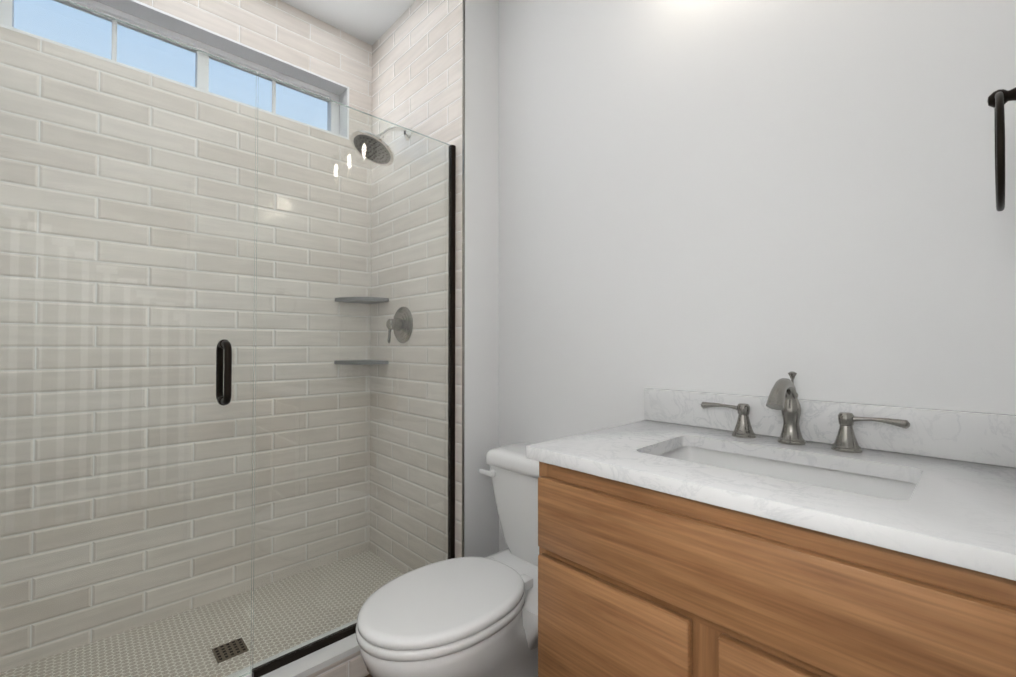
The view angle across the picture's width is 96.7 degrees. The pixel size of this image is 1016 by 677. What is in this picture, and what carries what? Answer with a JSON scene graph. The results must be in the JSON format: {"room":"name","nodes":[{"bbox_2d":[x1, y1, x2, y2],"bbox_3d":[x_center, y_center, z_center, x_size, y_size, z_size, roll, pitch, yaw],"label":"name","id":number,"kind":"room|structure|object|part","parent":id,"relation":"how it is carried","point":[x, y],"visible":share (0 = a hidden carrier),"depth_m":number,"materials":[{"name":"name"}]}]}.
{"room":"bathroom","nodes":[
{"label":"bathroom","id":0,"kind":"room"},
{"bbox_2d":[0,0,371,672],"bbox_3d":[-1.349,-0.224,1.942,1.550,2.740,0.150,1,-1,-44],"label":"wall","id":1,"kind":"structure","parent":0,"point":[288,32],"depth_m":1.83,"materials":[{"name":"grey tile"}]},
{"bbox_2d":[0,0,348,138],"bbox_3d":[-1.310,-1.178,1.956,1.244,0.276,0.096,1,-1,-44],"label":"lining","id":2,"kind":"object","parent":1,"relation":"in","point":[141,10],"visible":0.44,"depth_m":1.99,"materials":[{"name":"white plastic"}]},
{"bbox_2d":[0,0,339,133],"bbox_3d":[-1.363,-1.177,2.011,1.224,0.256,0.055,1,-1,-44],"label":"window","id":3,"kind":"structure","parent":2,"relation":"in","point":[122,16],"depth_m":1.98,"materials":[{"name":"glass"}]},
{"bbox_2d":[334,360,388,364],"bbox_3d":[-0.740,0.120,2.278,0.195,0.018,0.195,1,-1,-44],"label":"corner shelf","id":4,"kind":"object","parent":1,"relation":"attached to","point":[351,362],"depth_m":2.24,"materials":[{"name":"grey stone"}]},
{"bbox_2d":[335,297,388,303],"bbox_3d":[-0.740,-0.196,2.283,0.195,0.018,0.195,1,-1,-44],"label":"corner shelf","id":5,"kind":"object","parent":1,"relation":"attached to","point":[362,300],"depth_m":2.25,"materials":[{"name":"grey stone"}]},
{"bbox_2d":[280,0,415,44],"bbox_3d":[0.198,-1.666,0.622,2.240,0.100,4.230,1,-1,-44],"label":"ceiling","id":6,"kind":"structure","parent":0,"point":[371,22],"depth_m":2.21,"materials":[{"name":"white paint"}]},
{"bbox_2d":[370,0,498,573],"bbox_3d":[-0.440,-0.219,2.248,0.190,2.740,0.960,1,-1,-44],"label":"wall","id":7,"kind":"structure","parent":0,"point":[417,61],"depth_m":1.99,"materials":[{"name":"beige tile"}]},
{"bbox_2d":[225,619,368,676],"bbox_3d":[-0.771,1.076,1.335,1.520,0.120,0.140,1,-1,-44],"label":"sill","id":8,"kind":"structure","parent":7,"relation":"attached to","point":[342,658],"depth_m":1.46,"materials":[{"name":"grey tile"}]},
{"bbox_2d":[0,0,455,676],"bbox_3d":[-0.776,0.101,1.357,1.519,1.830,0.119,1,-1,-44],"label":"shower enclosure","id":9,"kind":"object","parent":8,"relation":"on","point":[224,364],"visible":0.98,"depth_m":1.33,"materials":[{"name":"clear glass"}]},
{"bbox_3d":[-1.044,0.088,1.103,0.759,1.812,0.010,1,-1,-44],"label":"door","id":10,"kind":"part","parent":9,"relation":"part of","materials":[{"name":"clear glass"}]},
{"bbox_3d":[-0.825,0.098,1.311,0.026,0.191,0.119,1,-1,-44],"label":"handle","id":11,"kind":"part","parent":9,"relation":"part of","materials":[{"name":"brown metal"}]},
{"bbox_3d":[-0.498,0.100,1.622,0.738,1.818,0.010,1,-1,-44],"label":"fixed panel","id":12,"kind":"part","parent":9,"relation":"part of","materials":[{"name":"clear glass"}]},
{"bbox_2d":[350,127,411,165],"bbox_3d":[-0.575,-0.907,2.062,0.278,0.204,0.206,1,-1,-44],"label":"shower head","id":13,"kind":"object","parent":7,"relation":"attached to","point":[372,149],"depth_m":2.03},
{"bbox_3d":[-0.529,-0.958,2.107,0.148,0.081,0.017,1,-1,-44],"label":"arm","id":14,"kind":"part","parent":13,"relation":"part of"},
{"bbox_2d":[386,306,412,342],"bbox_3d":[-0.535,-0.067,2.148,0.082,0.176,0.176,1,-1,-44],"label":"shower valve","id":15,"kind":"object","parent":7,"relation":"attached to","point":[403,326],"depth_m":2.13,"materials":[{"name":"silver metal"}]},
{"bbox_3d":[-0.556,-0.024,2.128,0.025,0.090,0.018,1,-1,-44],"label":"shower valve lever","id":16,"kind":"part","parent":15,"relation":"part of","materials":[{"name":"silver metal"}]},
{"bbox_2d":[462,0,464,556],"bbox_3d":[-0.181,-0.286,1.835,0.006,2.620,0.009,1,-1,-44],"label":"trim","id":17,"kind":"structure","parent":7,"relation":"attached to","point":[463,244],"depth_m":1.83,"materials":[{"name":"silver metal"}]},
{"bbox_2d":[499,0,1015,550],"bbox_3d":[0.810,-0.237,1.181,0.150,2.740,4.230,1,-1,-44],"label":"wall","id":18,"kind":"structure","parent":0,"point":[741,196],"depth_m":1.23,"materials":[{"name":"white paint"}]},
{"bbox_2d":[644,388,1015,467],"bbox_3d":[0.711,0.203,1.152,0.020,0.100,0.791,1,-1,-44],"label":"backsplash","id":19,"kind":"structure","parent":18,"relation":"attached to","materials":[{"name":"stone"}]},
{"bbox_3d":[0.198,1.174,0.576,2.240,0.100,4.230,1,-1,-44],"label":"floor","id":20,"kind":"structure","parent":0,"visible":0},
{"bbox_2d":[0,550,402,676],"bbox_3d":[-1.051,1.126,1.628,1.520,0.030,0.685,1,-1,-44],"label":"floor","id":21,"kind":"structure","parent":20,"relation":"on","point":[120,641],"depth_m":1.73,"materials":[{"name":"tile"}]},
{"bbox_2d":[212,637,247,662],"bbox_3d":[-0.989,1.108,1.607,0.094,0.005,0.094,1,-1,-44],"label":"shower drain","id":22,"kind":"object","parent":21,"relation":"in","point":[230,646],"depth_m":1.60,"materials":[{"name":"brown metal"}]},
{"bbox_2d":[356,443,538,676],"bbox_3d":[-0.060,0.772,1.373,0.815,0.729,0.525,1,-1,-44],"label":"toilet","id":23,"kind":"object","parent":20,"relation":"on","point":[466,617],"visible":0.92,"depth_m":1.23,"materials":[{"name":"white ceramic"}]},
{"bbox_3d":[-0.178,0.745,1.261,0.490,0.023,0.362,1,-1,-44],"label":"seat","id":24,"kind":"part","parent":23,"relation":"part of","materials":[{"name":"white plastic"}]},
{"bbox_3d":[-0.178,0.719,1.261,0.484,0.025,0.356,1,-1,-44],"label":"seat lid","id":25,"kind":"part","parent":23,"relation":"part of","materials":[{"name":"white plastic"}]},
{"bbox_3d":[-0.066,0.948,1.363,0.782,0.378,0.346,1,-1,-44],"label":"bowl","id":26,"kind":"part","parent":23,"relation":"part of","materials":[{"name":"white ceramic"}]},
{"bbox_3d":[-0.082,0.496,1.672,0.010,0.018,0.068,1,-1,-44],"label":"lever","id":27,"kind":"part","parent":23,"relation":"part of","materials":[{"name":"white plastic"}]},
{"bbox_3d":[0.157,0.440,1.584,0.216,0.057,0.524,1,-1,-44],"label":"tank lid","id":28,"kind":"part","parent":23,"relation":"part of","materials":[{"name":"white ceramic"}]},
{"bbox_3d":[0.159,0.624,1.583,0.200,0.312,0.500,1,-1,-44],"label":"tank","id":29,"kind":"part","parent":23,"relation":"part of","materials":[{"name":"white ceramic"}]},
{"bbox_2d":[526,371,1015,676],"bbox_3d":[0.523,0.604,0.953,0.558,1.052,0.811,1,-1,-44],"label":"bathroom vanity","id":30,"kind":"object","parent":20,"relation":"on","point":[782,530],"visible":1,"depth_m":0.79,"materials":[{"name":"brown wood"}]},
{"bbox_3d":[0.197,0.640,0.915,0.020,0.289,0.355,1,-1,-44],"label":"drawer","id":31,"kind":"part","parent":30,"relation":"part of","materials":[{"name":"brown wood"}]},
{"bbox_3d":[0.568,0.183,1.210,0.020,0.019,0.101,1,-1,-44],"label":"handle lever","id":32,"kind":"part","parent":30,"relation":"part of","materials":[{"name":"silver metal"}]},
{"bbox_3d":[0.611,0.211,1.171,0.056,0.085,0.056,1,-1,-44],"label":"handle","id":33,"kind":"part","parent":30,"relation":"part of","materials":[{"name":"silver metal"}]},
{"bbox_3d":[0.479,0.748,0.617,0.020,0.516,0.364,1,-1,-44],"label":"door","id":34,"kind":"part","parent":30,"relation":"part of","materials":[{"name":"brown wood"}]},
{"bbox_3d":[0.354,0.652,0.778,0.019,0.750,0.793,1,-1,-44],"label":"frame","id":35,"kind":"part","parent":30,"relation":"part of","materials":[{"name":"brown wood"}]},
{"bbox_2d":[766,371,805,444],"bbox_3d":[0.646,0.165,1.056,0.166,0.172,0.058,1,-1,-44],"label":"faucet","id":36,"kind":"object","parent":30,"relation":"on","point":[783,396],"depth_m":1.07,"materials":[{"name":"silver metal"}]},
{"bbox_2d":[657,447,916,499],"bbox_3d":[0.534,0.362,0.932,0.334,0.164,0.528,1,-1,-44],"label":"sink","id":37,"kind":"object","parent":30,"relation":"in","point":[886,485],"depth_m":1.01,"materials":[{"name":"white ceramic"}]},
{"bbox_3d":[0.760,0.208,1.014,0.056,0.085,0.056,1,-1,-44],"label":"handle","id":38,"kind":"part","parent":30,"relation":"part of","materials":[{"name":"silver metal"}]},
{"bbox_3d":[0.797,0.179,0.970,0.020,0.019,0.101,1,-1,-44],"label":"handle lever","id":39,"kind":"part","parent":30,"relation":"part of","materials":[{"name":"silver metal"}]},
{"bbox_3d":[0.419,-0.252,0.222,1.740,2.740,0.120,1,-1,-44],"label":"wall","id":40,"kind":"structure","parent":0,"visible":0},
{"bbox_2d":[987,87,1015,210],"bbox_3d":[0.704,-0.272,0.620,0.162,0.184,0.062,1,-1,-44],"label":"towel ring","id":41,"kind":"object","parent":40,"relation":"attached to","point":[998,100],"visible":1,"depth_m":0.59,"materials":[{"name":"brown metal"}]},
{"bbox_3d":[0.704,-0.338,0.621,0.052,0.052,0.062,1,-1,-44],"label":"towel ring post","id":42,"kind":"part","parent":41,"relation":"part of","materials":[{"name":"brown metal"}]}
]}

